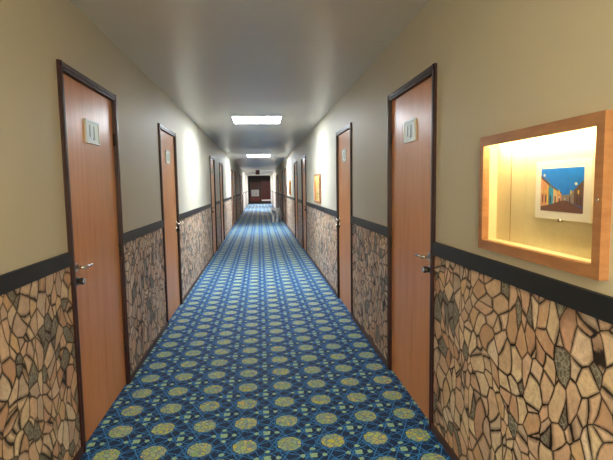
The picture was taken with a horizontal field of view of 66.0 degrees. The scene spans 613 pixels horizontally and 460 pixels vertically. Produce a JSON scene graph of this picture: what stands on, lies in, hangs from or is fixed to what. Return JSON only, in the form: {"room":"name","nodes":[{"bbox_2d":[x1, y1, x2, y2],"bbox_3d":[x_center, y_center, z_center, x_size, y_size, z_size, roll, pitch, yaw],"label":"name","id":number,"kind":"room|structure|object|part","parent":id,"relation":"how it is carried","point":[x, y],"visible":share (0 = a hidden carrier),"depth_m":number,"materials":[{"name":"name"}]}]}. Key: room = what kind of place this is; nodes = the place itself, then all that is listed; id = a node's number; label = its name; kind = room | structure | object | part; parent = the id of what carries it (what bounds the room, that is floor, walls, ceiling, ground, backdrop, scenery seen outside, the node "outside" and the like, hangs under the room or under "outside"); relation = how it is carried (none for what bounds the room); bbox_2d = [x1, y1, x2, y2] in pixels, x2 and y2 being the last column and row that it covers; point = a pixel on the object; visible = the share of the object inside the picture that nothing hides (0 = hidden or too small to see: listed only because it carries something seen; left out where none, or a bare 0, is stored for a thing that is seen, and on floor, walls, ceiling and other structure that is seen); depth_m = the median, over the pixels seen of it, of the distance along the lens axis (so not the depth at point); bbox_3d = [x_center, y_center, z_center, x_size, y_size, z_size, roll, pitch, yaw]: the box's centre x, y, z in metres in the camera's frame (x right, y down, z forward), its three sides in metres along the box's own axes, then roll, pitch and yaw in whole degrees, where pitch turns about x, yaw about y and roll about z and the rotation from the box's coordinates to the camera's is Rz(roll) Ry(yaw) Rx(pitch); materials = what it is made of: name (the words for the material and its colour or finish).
{"room":"hotel corridor","nodes":[
{"label":"hotel corridor","id":0,"kind":"room"},
{"bbox_2d":[0,0,246,459],"bbox_3d":[-3.091,-1.521,19.230,0.254,2.577,45.000,-1,5,-6],"label":"wall","id":1,"kind":"structure","parent":0,"point":[39,409],"depth_m":2.44,"materials":[{"name":"paint"}]},
{"bbox_2d":[0,252,71,295],"bbox_3d":[-1.016,0.414,-0.225,0.017,0.076,5.678,-1,5,-6],"label":"chair rail","id":2,"kind":"object","parent":1,"relation":"attached to","point":[10,281],"visible":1,"depth_m":2.14,"materials":[{"name":"grey paint"}]},
{"bbox_2d":[56,59,130,452],"bbox_3d":[-1.374,0.143,3.085,0.159,2.188,1.000,-1,5,-6],"label":"door","id":3,"kind":"structure","parent":1,"relation":"in","point":[87,110],"depth_m":3.01,"materials":[{"name":"brown wood"}]},
{"bbox_3d":[-1.290,0.208,2.759,0.058,0.021,0.136,-1,5,-6],"label":"lever","id":4,"kind":"part","parent":3,"relation":"part of","materials":[{"name":"silver metal"}]},
{"bbox_3d":[-1.370,-0.622,3.016,0.008,0.145,0.236,-1,5,-6],"label":"number plate","id":5,"kind":"part","parent":3,"relation":"part of","materials":[{"name":"grey plastic"}]},
{"bbox_2d":[123,220,163,243],"bbox_3d":[-1.469,0.000,4.326,0.017,0.076,1.503,-1,5,-6],"label":"chair rail","id":6,"kind":"object","parent":1,"relation":"attached to","point":[128,236],"visible":0.86,"depth_m":4.14,"materials":[{"name":"grey paint"}]},
{"bbox_2d":[72,204,247,459],"bbox_3d":[-2.939,-0.264,19.360,0.012,0.045,44.998,-1,5,-6],"label":"baseboard","id":7,"kind":"structure","parent":1,"relation":"attached to","point":[79,454],"depth_m":4.47,"materials":[{"name":"brown wood"}]},
{"bbox_2d":[158,123,182,325],"bbox_3d":[-1.621,-0.083,5.567,0.159,2.188,1.000,-1,5,-6],"label":"door","id":8,"kind":"structure","parent":1,"relation":"in","point":[166,137],"depth_m":5.59,"materials":[{"name":"brown wood"}]},
{"bbox_3d":[-1.618,-0.848,5.498,0.008,0.145,0.236,-1,5,-6],"label":"number plate","id":9,"kind":"part","parent":8,"relation":"part of","materials":[{"name":"grey plastic"}]},
{"bbox_2d":[179,203,211,220],"bbox_3d":[-1.849,-0.347,8.132,0.017,0.076,4.173,-1,5,-6],"label":"chair rail","id":10,"kind":"object","parent":1,"relation":"attached to","point":[197,210],"visible":1,"depth_m":7.37,"materials":[{"name":"grey paint"}]},
{"bbox_2d":[209,155,217,256],"bbox_3d":[-2.132,-0.550,10.696,0.159,2.188,1.000,-1,5,-6],"label":"door","id":11,"kind":"structure","parent":1,"relation":"in","point":[211,159],"depth_m":10.84,"materials":[{"name":"brown wood"}]},
{"bbox_2d":[219,161,224,240],"bbox_3d":[-2.369,-0.766,13.064,0.159,2.188,1.000,-1,5,-6],"label":"door","id":12,"kind":"structure","parent":1,"relation":"in","point":[220,163],"depth_m":13.27,"materials":[{"name":"brown wood"}]},
{"bbox_2d":[231,169,233,224],"bbox_3d":[-2.887,-1.240,18.267,0.159,2.188,1.000,-1,5,-6],"label":"door","id":13,"kind":"structure","parent":1,"relation":"in","point":[231,169],"depth_m":18.54,"materials":[{"name":"brown wood"}]},
{"bbox_2d":[234,171,236,220],"bbox_3d":[-3.124,-1.457,20.646,0.159,2.188,1.000,-1,5,-6],"label":"door","id":14,"kind":"structure","parent":1,"relation":"in","point":[234,171],"depth_m":21.00,"materials":[{"name":"brown wood"}]},
{"bbox_2d":[239,174,241,213],"bbox_3d":[-3.638,-1.926,25.799,0.159,2.188,1.000,-1,5,-6],"label":"door","id":15,"kind":"structure","parent":1,"relation":"in","point":[239,174],"depth_m":26.17,"materials":[{"name":"brown wood"}]},
{"bbox_2d":[241,176,242,211],"bbox_3d":[-3.875,-2.143,28.177,0.159,2.188,1.000,-1,5,-6],"label":"door","id":16,"kind":"structure","parent":1,"relation":"in","point":[241,176],"depth_m":28.65,"materials":[{"name":"brown wood"}]},
{"bbox_2d":[243,170,275,209],"bbox_3d":[-3.200,-2.722,32.026,2.068,2.518,2.600,-1,5,-6],"label":"portal","id":17,"kind":"object","parent":1,"relation":"attached to","point":[260,170],"visible":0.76,"depth_m":30.82,"materials":[{"name":"white paint"}]},
{"bbox_2d":[246,174,272,204],"bbox_3d":[-3.975,-3.431,39.806,2.068,2.518,3.500,-1,5,-6],"label":"portal","id":18,"kind":"object","parent":1,"relation":"attached to","point":[247,175],"visible":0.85,"depth_m":38.08,"materials":[{"name":"white paint"}]},
{"bbox_2d":[70,0,429,173],"bbox_3d":[-1.946,-2.873,19.120,2.577,0.100,45.200,-1,5,-6],"label":"ceiling","id":19,"kind":"structure","parent":0,"point":[217,61],"depth_m":3.80,"materials":[{"name":"paint"}]},
{"bbox_2d":[231,116,282,123],"bbox_3d":[-0.794,-1.766,7.580,0.781,0.012,0.816,-1,5,-6],"label":"recessed light","id":20,"kind":"object","parent":19,"relation":"in","point":[236,119],"visible":1,"depth_m":7.54,"materials":[{"name":"white paint"}]},
{"bbox_2d":[233,117,280,122],"bbox_3d":[-0.795,-1.767,7.580,0.745,0.008,0.780,-1,5,-6],"label":"diffuser","id":21,"kind":"object","parent":20,"relation":"attached to","point":[235,119],"depth_m":7.55,"materials":[{"name":"white plastic"}]},
{"bbox_2d":[247,154,270,156],"bbox_3d":[-1.656,-2.565,16.352,0.806,0.012,1.236,-1,5,-6],"label":"recessed light","id":22,"kind":"object","parent":19,"relation":"in","point":[262,155],"visible":1,"depth_m":16.15,"materials":[{"name":"white paint"}]},
{"bbox_2d":[247,155,269,156],"bbox_3d":[-1.656,-2.566,16.352,0.770,0.008,1.200,-1,5,-6],"label":"diffuser","id":23,"kind":"object","parent":22,"relation":"attached to","point":[247,155],"depth_m":16.33,"materials":[{"name":"white plastic"}]},
{"bbox_2d":[247,176,269,201],"bbox_3d":[-4.698,-4.087,47.191,4.400,2.577,0.200,-1,5,-6],"label":"wall","id":24,"kind":"structure","parent":0,"point":[250,178],"depth_m":47.01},
{"bbox_2d":[261,181,270,201],"bbox_3d":[-4.063,-3.861,47.123,1.000,2.120,0.099,-1,5,-6],"label":"door","id":25,"kind":"structure","parent":24,"relation":"in","point":[265,185],"depth_m":47.12,"materials":[{"name":"brown wood"}]},
{"bbox_3d":[-4.063,-3.851,47.125,0.660,1.700,0.010,-1,5,-6],"label":"panel","id":26,"kind":"part","parent":25,"relation":"part of","materials":[{"name":"red wood"}]},
{"bbox_2d":[80,202,451,459],"bbox_3d":[-2.164,-0.457,22.094,4.400,0.100,50.700,-1,5,-6],"label":"floor","id":27,"kind":"structure","parent":0,"point":[261,359],"depth_m":3.67,"materials":[{"name":"carpet"}]},
{"bbox_2d":[250,182,260,201],"bbox_3d":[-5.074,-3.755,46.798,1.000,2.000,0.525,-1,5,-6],"label":"door","id":28,"kind":"structure","parent":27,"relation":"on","point":[253,185],"depth_m":46.93,"materials":[{"name":"brown wood"}]},
{"bbox_2d":[251,190,258,196],"bbox_3d":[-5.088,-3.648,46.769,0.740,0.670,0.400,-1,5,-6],"label":"sign","id":29,"kind":"object","parent":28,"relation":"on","point":[253,192],"visible":1,"depth_m":46.60,"materials":[{"name":"white plastic"}]},
{"bbox_2d":[271,207,281,221],"bbox_3d":[-1.302,-0.662,20.192,0.340,0.631,1.100,0,5,11],"label":"dog","id":30,"kind":"object","parent":27,"relation":"on","point":[275,211],"visible":1,"depth_m":20.00},
{"bbox_2d":[272,0,612,459],"bbox_3d":[-0.779,-1.578,19.456,0.254,2.577,45.000,-1,5,-6],"label":"wall","id":31,"kind":"structure","parent":0,"point":[519,374],"depth_m":2.17,"materials":[{"name":"paint"}]},
{"bbox_2d":[276,175,276,207],"bbox_3d":[-1.767,-2.195,28.383,0.159,2.188,1.000,-1,5,-6],"label":"door","id":32,"kind":"structure","parent":31,"relation":"in","point":[276,175],"depth_m":28.82,"materials":[{"name":"brown wood"}]},
{"bbox_2d":[277,174,278,206],"bbox_3d":[-1.530,-1.978,26.004,0.159,2.188,1.000,-1,5,-6],"label":"door","id":33,"kind":"structure","parent":31,"relation":"in","point":[277,174],"depth_m":25.98,"materials":[{"name":"brown wood"}]},
{"bbox_2d":[281,171,283,219],"bbox_3d":[-1.017,-1.508,20.851,0.159,2.188,1.000,-1,5,-6],"label":"door","id":34,"kind":"structure","parent":31,"relation":"in","point":[282,171],"depth_m":21.16,"materials":[{"name":"brown wood"}]},
{"bbox_3d":[-0.997,-1.509,20.853,0.120,2.188,1.000,-1,5,-6],"label":"frame","id":35,"kind":"part","parent":34,"relation":"part of","materials":[{"name":"brown wood"}]},
{"bbox_2d":[284,169,286,223],"bbox_3d":[-0.780,-1.292,18.473,0.159,2.188,1.000,-1,5,-6],"label":"door","id":36,"kind":"structure","parent":31,"relation":"in","point":[284,169],"depth_m":18.74,"materials":[{"name":"brown wood"}]},
{"bbox_2d":[289,180,290,195],"bbox_3d":[-0.523,-1.406,15.733,0.097,0.498,0.780,-1,5,-6],"label":"display case","id":37,"kind":"object","parent":31,"relation":"attached to","point":[289,180],"visible":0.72,"depth_m":15.37,"materials":[{"name":"brown wood"}]},
{"bbox_2d":[294,161,297,238],"bbox_3d":[-0.261,-0.818,13.270,0.159,2.188,1.000,-1,5,-6],"label":"door","id":38,"kind":"structure","parent":31,"relation":"in","point":[295,162],"depth_m":13.48,"materials":[{"name":"brown wood"}]},
{"bbox_2d":[301,155,306,253],"bbox_3d":[-0.025,-0.602,10.901,0.159,2.188,1.000,-1,5,-6],"label":"door","id":39,"kind":"structure","parent":31,"relation":"in","point":[303,158],"depth_m":11.02,"materials":[{"name":"brown wood"}]},
{"bbox_2d":[314,174,320,203],"bbox_3d":[0.220,-0.727,8.281,0.097,0.498,0.780,-1,5,-6],"label":"display case","id":40,"kind":"object","parent":31,"relation":"attached to","point":[317,177],"visible":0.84,"depth_m":8.62,"materials":[{"name":"brown wood"}]},
{"bbox_2d":[306,202,336,216],"bbox_3d":[0.201,-0.398,8.331,0.017,0.076,4.173,-1,5,-6],"label":"chair rail","id":41,"kind":"object","parent":31,"relation":"attached to","point":[323,209],"visible":1,"depth_m":7.54,"materials":[{"name":"grey paint"}]},
{"bbox_2d":[335,122,352,317],"bbox_3d":[0.486,-0.135,5.773,0.159,2.188,1.000,-1,5,-6],"label":"door","id":42,"kind":"structure","parent":31,"relation":"in","point":[344,206],"depth_m":5.80,"materials":[{"name":"brown wood"}]},
{"bbox_2d":[271,203,459,459],"bbox_3d":[-0.892,-0.315,19.559,0.012,0.045,44.998,-1,5,-6],"label":"baseboard","id":43,"kind":"structure","parent":31,"relation":"attached to","point":[443,442],"depth_m":4.10,"materials":[{"name":"brown wood"}]},
{"bbox_2d":[351,216,386,236],"bbox_3d":[0.581,-0.051,4.526,0.017,0.076,1.503,-1,5,-6],"label":"chair rail","id":44,"kind":"object","parent":31,"relation":"attached to","point":[372,226],"visible":0.86,"depth_m":4.35,"materials":[{"name":"grey paint"}]},
{"bbox_2d":[387,63,436,428],"bbox_3d":[0.734,0.091,3.290,0.159,2.188,1.000,-1,5,-6],"label":"door","id":45,"kind":"structure","parent":31,"relation":"in","point":[412,108],"depth_m":3.22,"materials":[{"name":"brown wood"}]},
{"bbox_3d":[0.706,-0.673,3.218,0.008,0.145,0.236,-1,5,-6],"label":"number plate","id":46,"kind":"part","parent":45,"relation":"part of","materials":[{"name":"grey plastic"}]},
{"bbox_3d":[0.717,0.159,2.955,0.058,0.021,0.136,-1,5,-6],"label":"lever","id":47,"kind":"part","parent":45,"relation":"part of","materials":[{"name":"silver metal"}]},
{"bbox_2d":[433,242,612,324],"bbox_3d":[1.034,0.364,-0.025,0.017,0.076,5.678,-1,5,-6],"label":"chair rail","id":48,"kind":"object","parent":31,"relation":"attached to","point":[597,305],"visible":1,"depth_m":1.74,"materials":[{"name":"grey paint"}]},
{"bbox_2d":[478,110,612,280],"bbox_3d":[0.869,-0.134,1.771,0.097,0.498,0.782,-1,5,-6],"label":"display case","id":49,"kind":"object","parent":31,"relation":"attached to","point":[508,225],"visible":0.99,"depth_m":1.76,"materials":[{"name":"brown wood"}]},
{"bbox_3d":[0.911,-0.143,1.774,0.012,0.472,0.773,-1,5,-6],"label":"panel","id":50,"kind":"part","parent":49,"relation":"part of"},
{"bbox_2d":[535,157,594,222],"bbox_3d":[0.906,-0.138,1.679,0.016,0.221,0.310,-1,5,-6],"label":"framed photograph","id":51,"kind":"object","parent":49,"relation":"in","point":[564,188],"visible":1,"depth_m":1.65,"materials":[{"name":"multicoloured paper"}]},
{"bbox_2d":[540,167,584,213],"bbox_3d":[0.904,-0.142,1.679,0.001,0.156,0.239,-1,5,-6],"label":"print","id":52,"kind":"object","parent":51,"relation":"attached to","point":[562,189],"depth_m":1.67}
]}

